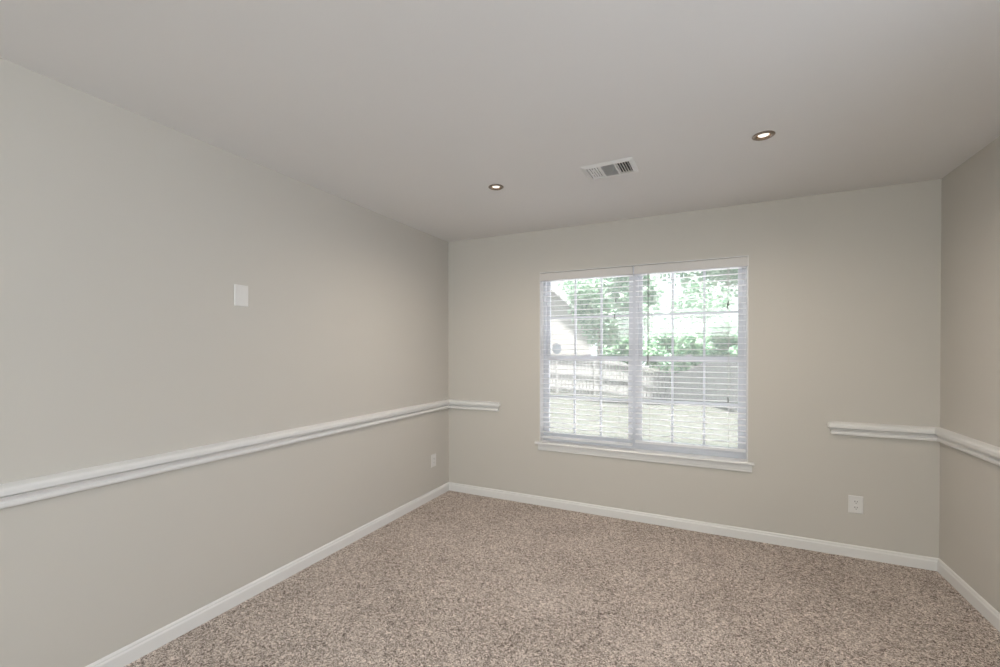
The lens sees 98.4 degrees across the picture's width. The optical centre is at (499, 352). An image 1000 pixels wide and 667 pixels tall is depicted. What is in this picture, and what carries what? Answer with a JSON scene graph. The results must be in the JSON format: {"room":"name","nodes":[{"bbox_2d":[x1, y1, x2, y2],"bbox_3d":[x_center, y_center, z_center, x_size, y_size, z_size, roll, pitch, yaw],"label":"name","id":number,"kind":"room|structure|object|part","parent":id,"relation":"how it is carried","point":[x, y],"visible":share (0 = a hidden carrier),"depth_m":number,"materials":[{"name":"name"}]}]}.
{"room":"empty room","nodes":[
{"label":"empty room","id":0,"kind":"room"},
{"bbox_2d":[0,58,448,666],"bbox_3d":[-2.529,0.162,0.234,0.140,2.440,9.280,0,0,26],"label":"wall","id":1,"kind":"structure","parent":0,"point":[127,237],"depth_m":2.08,"materials":[{"name":"beige paint"}]},
{"bbox_2d":[0,399,449,508],"bbox_3d":[-2.013,0.523,1.098,0.038,0.088,7.000,0,0,26],"label":"chair rail","id":2,"kind":"object","parent":1,"relation":"attached to","point":[15,493],"visible":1,"depth_m":2.05,"materials":[{"name":"white paint"}]},
{"bbox_2d":[234,284,247,306],"bbox_3d":[-1.416,-0.313,2.365,0.007,0.117,0.078,0,0,26],"label":"blank wall plate","id":3,"kind":"object","parent":1,"relation":"attached to","point":[240,291],"visible":1,"depth_m":2.36,"materials":[{"name":"white plastic"}]},
{"bbox_2d":[85,482,448,666],"bbox_3d":[-2.024,1.336,1.108,0.014,0.079,7.000,0,0,26],"label":"baseboard","id":4,"kind":"structure","parent":1,"relation":"attached to","point":[141,647],"depth_m":2.36,"materials":[{"name":"white paint"}]},
{"bbox_2d":[431,453,435,467],"bbox_3d":[-0.617,1.003,4.022,0.009,0.116,0.075,0,0,26],"label":"wall outlet","id":5,"kind":"object","parent":1,"relation":"attached to","point":[433,456],"visible":1,"depth_m":4.01,"materials":[{"name":"white plastic"}]},
{"bbox_2d":[0,0,999,241],"bbox_3d":[-0.844,-1.154,-0.590,3.886,0.200,9.280,0,0,26],"label":"ceiling","id":6,"kind":"structure","parent":0,"point":[407,112],"depth_m":1.77,"materials":[{"name":"paint"}]},
{"bbox_2d":[488,184,503,189],"bbox_3d":[-0.026,-1.089,2.805,0.100,0.036,0.100,0,0,26],"label":"recessed light","id":7,"kind":"object","parent":6,"relation":"in","point":[493,186],"visible":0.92,"depth_m":2.80,"materials":[{"name":"silver metal"}]},
{"bbox_2d":[580,157,638,180],"bbox_3d":[0.645,-1.098,2.531,0.296,0.086,0.218,0,0,27],"label":"ceiling vent","id":8,"kind":"object","parent":6,"relation":"in","point":[626,165],"visible":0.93,"depth_m":2.53,"materials":[{"name":"white metal"}]},
{"bbox_2d":[752,130,774,140],"bbox_3d":[1.303,-1.086,2.134,0.100,0.036,0.100,0,0,26],"label":"recessed light","id":9,"kind":"object","parent":6,"relation":"in","point":[764,135],"visible":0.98,"depth_m":2.13,"materials":[{"name":"silver metal"}]},
{"bbox_3d":[1.303,-1.088,2.134,0.049,0.032,0.049,0,0,26],"label":"bulb","id":10,"kind":"part","parent":9,"relation":"part of","materials":[{"name":"white glass"}]},
{"bbox_2d":[124,491,999,666],"bbox_3d":[-0.842,1.446,-0.573,3.886,0.120,9.280,0,0,26],"label":"floor","id":11,"kind":"structure","parent":0,"point":[458,579],"depth_m":2.32,"materials":[{"name":"beige carpet"}]},
{"bbox_2d":[448,179,941,557],"bbox_3d":[1.146,0.137,3.533,3.606,2.440,0.140,0,0,26],"label":"wall","id":12,"kind":"structure","parent":0,"point":[844,322],"depth_m":3.04,"materials":[{"name":"beige paint"}]},
{"bbox_2d":[449,399,500,411],"bbox_3d":[-0.258,0.501,4.115,0.572,0.088,0.038,0,0,26],"label":"chair rail","id":13,"kind":"object","parent":12,"relation":"attached to","point":[455,404],"visible":1,"depth_m":4.10,"materials":[{"name":"white paint"}]},
{"bbox_2d":[544,268,634,448],"bbox_3d":[0.766,0.043,3.760,0.800,1.495,0.060,0,0,26],"label":"window","id":14,"kind":"structure","parent":12,"relation":"in","point":[547,334],"depth_m":3.72,"materials":[{"name":"white plastic"}]},
{"bbox_2d":[552,343,560,353],"bbox_3d":[0.512,-0.037,3.896,0.088,0.097,0.001,0,0,26],"label":"round sticker","id":15,"kind":"object","parent":14,"relation":"attached to","point":[554,345],"visible":0.88,"depth_m":3.90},
{"bbox_3d":[0.761,0.395,3.751,0.756,0.732,0.022,0,0,26],"label":"sash","id":16,"kind":"part","parent":14,"relation":"part of","materials":[{"name":"white plastic"}]},
{"bbox_3d":[0.772,-0.309,3.769,0.756,0.748,0.022,0,0,26],"label":"sash","id":17,"kind":"part","parent":14,"relation":"part of","materials":[{"name":"white plastic"}]},
{"bbox_2d":[540,255,748,461],"bbox_3d":[1.109,0.041,3.549,1.612,1.501,0.141,0,0,26],"label":"window","id":18,"kind":"structure","parent":12,"relation":"in","point":[742,325],"depth_m":3.38,"materials":[{"name":"white plastic"}]},
{"bbox_2d":[540,266,632,445],"bbox_3d":[0.726,0.029,3.680,0.794,1.457,0.077,0,0,26],"label":"window blind","id":19,"kind":"object","parent":18,"relation":"attached to","point":[615,272],"visible":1,"depth_m":3.66,"materials":[{"name":"white plastic"}]},
{"bbox_3d":[0.731,0.749,3.694,0.780,0.018,0.046,0,0,26],"label":"rail","id":20,"kind":"part","parent":19,"relation":"part of","materials":[{"name":"white plastic"}]},
{"bbox_3d":[0.983,0.043,3.567,0.002,1.396,0.056,0,0,26],"label":"ladder cord","id":21,"kind":"part","parent":19,"relation":"part of","materials":[{"name":"white fabric"}]},
{"bbox_3d":[1.492,-0.307,3.421,0.756,0.748,0.022,0,0,26],"label":"sash","id":22,"kind":"part","parent":18,"relation":"part of","materials":[{"name":"white plastic"}]},
{"bbox_3d":[1.481,0.396,3.402,0.756,0.732,0.022,0,0,26],"label":"sash","id":23,"kind":"part","parent":18,"relation":"part of","materials":[{"name":"white plastic"}]},
{"bbox_2d":[634,257,747,452],"bbox_3d":[1.450,0.016,3.330,0.794,1.427,0.077,0,0,26],"label":"window blind","id":24,"kind":"object","parent":18,"relation":"attached to","point":[726,263],"visible":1,"depth_m":3.31,"materials":[{"name":"white plastic"}]},
{"bbox_3d":[1.201,0.028,3.462,0.002,1.366,0.056,0,0,26],"label":"ladder cord","id":25,"kind":"part","parent":24,"relation":"part of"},
{"bbox_3d":[1.455,0.721,3.344,0.780,0.018,0.046,0,0,26],"label":"rail","id":26,"kind":"part","parent":24,"relation":"part of","materials":[{"name":"white plastic"}]},
{"bbox_3d":[1.679,-0.499,3.186,0.002,0.265,0.002,0,0,26],"label":"lift cord","id":27,"kind":"part","parent":24,"relation":"part of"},
{"bbox_2d":[534,440,754,465],"bbox_3d":[1.090,0.803,3.513,1.688,0.022,0.113,0,0,26],"label":"window sill","id":28,"kind":"structure","parent":12,"relation":"attached to","point":[727,460],"depth_m":3.43,"materials":[{"name":"white paint"}]},
{"bbox_2d":[538,444,751,472],"bbox_3d":[1.082,0.840,3.482,1.647,0.054,0.016,0,0,26],"label":"apron","id":29,"kind":"object","parent":12,"relation":"attached to","point":[734,467],"visible":1,"depth_m":3.42,"materials":[{"name":"white paint"}]},
{"bbox_2d":[449,482,938,570],"bbox_3d":[1.114,1.318,3.471,3.606,0.079,0.014,0,0,26],"label":"baseboard","id":30,"kind":"structure","parent":12,"relation":"attached to","point":[861,552],"depth_m":3.21,"materials":[{"name":"white paint"}]},
{"bbox_2d":[848,495,862,513],"bbox_3d":[2.364,1.009,2.867,0.079,0.116,0.009,0,0,26],"label":"wall outlet","id":31,"kind":"object","parent":12,"relation":"attached to","point":[855,503],"visible":1,"depth_m":2.87,"materials":[{"name":"white plastic"}]},
{"bbox_2d":[827,421,938,441],"bbox_3d":[2.474,0.507,2.794,0.571,0.088,0.038,0,0,26],"label":"chair rail","id":32,"kind":"object","parent":12,"relation":"attached to","point":[923,433],"visible":0.97,"depth_m":2.79,"materials":[{"name":"white paint"}]},
{"bbox_2d":[939,136,999,612],"bbox_3d":[0.843,0.170,-1.397,0.140,2.440,9.280,0,0,26],"label":"wall","id":33,"kind":"structure","parent":0,"point":[969,527],"depth_m":2.36,"materials":[{"name":"beige paint"}]},
{"bbox_2d":[935,427,999,465],"bbox_3d":[1.198,0.530,-0.455,0.038,0.088,7.000,0,0,26],"label":"chair rail","id":34,"kind":"object","parent":33,"relation":"attached to","point":[990,453],"visible":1,"depth_m":2.33,"materials":[{"name":"white paint"}]},
{"bbox_2d":[937,558,999,631],"bbox_3d":[1.210,1.344,-0.455,0.014,0.079,7.000,0,0,26],"label":"baseboard","id":35,"kind":"structure","parent":33,"relation":"attached to","point":[978,602],"depth_m":2.35,"materials":[{"name":"white paint"}]},
{"label":"outside","id":36,"kind":"structure","parent":0,"visible":0},
{"bbox_2d":[549,366,738,458],"bbox_3d":[8.114,2.152,33.580,70.000,1.106,60.000,0,0,26],"label":"lawn","id":37,"kind":"structure","parent":36,"point":[681,407],"depth_m":13.18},
{"bbox_2d":[551,287,590,379],"bbox_3d":[2.445,-1.961,37.462,9.668,8.778,9.750,0,0,0],"label":"neighbor house","id":38,"kind":"structure","parent":37,"relation":"on","point":[562,331],"depth_m":32.99,"materials":[{"name":"grey"}]},
{"bbox_2d":[558,278,626,389],"bbox_3d":[5.567,-1.823,25.055,4.724,8.931,4.337,0,0,-21],"label":"leafy tree","id":39,"kind":"object","parent":37,"relation":"on","point":[608,330],"visible":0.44,"depth_m":24.37,"materials":[{"name":"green plant"}]},
{"bbox_2d":[550,361,669,404],"bbox_3d":[4.730,1.613,21.611,7.556,2.963,0.100,0,0,0],"label":"fence","id":40,"kind":"object","parent":37,"relation":"on","point":[594,373],"visible":0.38,"depth_m":21.63,"materials":[{"name":"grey wood"}]},
{"bbox_3d":[1.934,1.043,21.637,1.729,1.716,0.020,0,0,0],"label":"picket panel","id":41,"kind":"part","parent":40,"relation":"part of","materials":[{"name":"white wood"}]},
{"bbox_3d":[2.866,1.200,21.608,0.100,2.110,0.100,0,0,0],"label":"post","id":42,"kind":"part","parent":40,"relation":"part of","materials":[{"name":"white wood"}]},
{"bbox_3d":[3.798,1.151,21.638,1.729,1.864,0.020,0,0,0],"label":"picket panel","id":43,"kind":"part","parent":40,"relation":"part of","materials":[{"name":"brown wood"}]},
{"bbox_3d":[3.798,1.099,21.594,1.760,0.270,0.063,0,0,0],"label":"rail","id":44,"kind":"part","parent":40,"relation":"part of","materials":[{"name":"white wood"}]},
{"bbox_3d":[3.798,1.779,21.598,1.760,0.270,0.063,0,0,0],"label":"rail","id":45,"kind":"part","parent":40,"relation":"part of","materials":[{"name":"white wood"}]},
{"bbox_3d":[4.730,1.378,21.609,0.100,2.110,0.100,0,0,0],"label":"post","id":46,"kind":"part","parent":40,"relation":"part of","materials":[{"name":"white wood"}]},
{"bbox_3d":[5.661,0.562,21.590,1.760,0.360,0.063,0,0,0],"label":"rail","id":47,"kind":"part","parent":40,"relation":"part of","materials":[{"name":"white wood"}]},
{"bbox_3d":[5.662,1.317,21.595,1.760,0.350,0.063,0,0,0],"label":"rail","id":48,"kind":"part","parent":40,"relation":"part of","materials":[{"name":"white wood"}]},
{"bbox_3d":[5.662,1.997,21.600,1.760,0.350,0.063,0,0,0],"label":"rail","id":49,"kind":"part","parent":40,"relation":"part of","materials":[{"name":"white wood"}]},
{"bbox_3d":[5.662,1.340,21.639,1.729,1.939,0.020,0,0,0],"label":"picket panel","id":50,"kind":"part","parent":40,"relation":"part of","materials":[{"name":"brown wood"}]},
{"bbox_3d":[7.526,1.706,21.641,1.729,2.071,0.020,0,0,0],"label":"picket panel","id":51,"kind":"part","parent":40,"relation":"part of","materials":[{"name":"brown wood"}]},
{"bbox_3d":[7.525,0.891,21.593,1.760,0.502,0.063,0,0,0],"label":"rail","id":52,"kind":"part","parent":40,"relation":"part of","materials":[{"name":"white wood"}]},
{"bbox_3d":[7.526,1.646,21.598,1.760,0.492,0.063,0,0,0],"label":"rail","id":53,"kind":"part","parent":40,"relation":"part of","materials":[{"name":"white wood"}]},
{"bbox_3d":[8.458,2.036,21.614,0.100,2.110,0.100,0,0,0],"label":"post","id":54,"kind":"part","parent":40,"relation":"part of","materials":[{"name":"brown wood"}]},
{"bbox_2d":[603,335,646,372],"bbox_3d":[8.827,0.279,31.128,3.428,4.714,4.434,0,0,26],"label":"leafy tree","id":55,"kind":"object","parent":37,"relation":"on","point":[625,340],"visible":0.34,"depth_m":30.04,"materials":[{"name":"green plant"}]},
{"bbox_2d":[608,275,664,337],"bbox_3d":[5.629,-1.246,17.989,2.279,7.610,2.592,0,0,26],"label":"leafy tree","id":56,"kind":"object","parent":37,"relation":"on","point":[621,311],"visible":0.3,"depth_m":17.51,"materials":[{"name":"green plant"}]},
{"bbox_2d":[642,323,683,378],"bbox_3d":[14.421,0.024,37.971,4.594,5.402,5.300,0,0,4],"label":"leafy tree","id":57,"kind":"object","parent":37,"relation":"on","point":[663,332],"visible":0.45,"depth_m":37.17,"materials":[{"name":"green plant"}]},
{"bbox_2d":[669,317,715,372],"bbox_3d":[15.382,0.052,33.918,4.653,5.734,3.718,0,1,-44],"label":"leafy tree","id":58,"kind":"object","parent":37,"relation":"on","point":[696,342],"visible":0.45,"depth_m":32.92,"materials":[{"name":"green plant"}]},
{"bbox_2d":[660,272,737,327],"bbox_3d":[21.142,-3.051,46.003,7.998,11.329,7.786,0,0,26],"label":"leafy tree","id":59,"kind":"object","parent":37,"relation":"on","point":[711,302],"visible":0.57,"depth_m":44.53,"materials":[{"name":"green plant"}]},
{"bbox_2d":[660,269,737,298],"bbox_3d":[11.221,-2.799,20.941,6.856,11.740,7.805,0,0,-15],"label":"leafy tree","id":60,"kind":"object","parent":37,"relation":"on","point":[713,272],"visible":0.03,"depth_m":21.09,"materials":[{"name":"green plant"}]},
{"bbox_2d":[674,362,746,410],"bbox_3d":[8.156,1.581,16.252,0.100,3.084,9.997,0,0,4],"label":"fence","id":61,"kind":"object","parent":37,"relation":"on","point":[699,373],"visible":0.25,"depth_m":16.73,"materials":[{"name":"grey wood"}]},
{"bbox_3d":[8.412,1.730,19.956,0.020,2.034,2.358,0,0,4],"label":"picket panel","id":62,"kind":"part","parent":61,"relation":"part of","materials":[{"name":"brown wood"}]},
{"bbox_3d":[8.343,1.692,18.720,0.100,2.110,0.100,0,0,4],"label":"post","id":63,"kind":"part","parent":61,"relation":"part of","materials":[{"name":"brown wood"}]},
{"bbox_3d":[8.224,1.321,17.486,0.020,2.137,2.358,0,0,4],"label":"picket panel","id":64,"kind":"part","parent":61,"relation":"part of","materials":[{"name":"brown wood"}]},
{"bbox_3d":[8.155,1.257,16.250,0.100,2.110,0.100,0,0,4],"label":"post","id":65,"kind":"part","parent":61,"relation":"part of","materials":[{"name":"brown wood"}]},
{"bbox_3d":[8.037,1.106,15.017,0.020,1.726,2.358,0,0,4],"label":"picket panel","id":66,"kind":"part","parent":61,"relation":"part of","materials":[{"name":"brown wood"}]},
{"bbox_2d":[701,316,737,362],"bbox_3d":[13.622,0.339,25.225,3.533,4.955,3.421,0,0,26],"label":"leafy tree","id":67,"kind":"object","parent":37,"relation":"on","point":[725,336],"visible":0.26,"depth_m":24.72,"materials":[{"name":"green plant"}]},
{"bbox_2d":[728,329,737,354],"bbox_3d":[9.108,0.449,14.986,2.162,3.910,2.219,0,0,26],"label":"leafy tree","id":68,"kind":"object","parent":37,"relation":"on","point":[733,352],"visible":0.02,"depth_m":15.52,"materials":[{"name":"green plant"}]}
]}

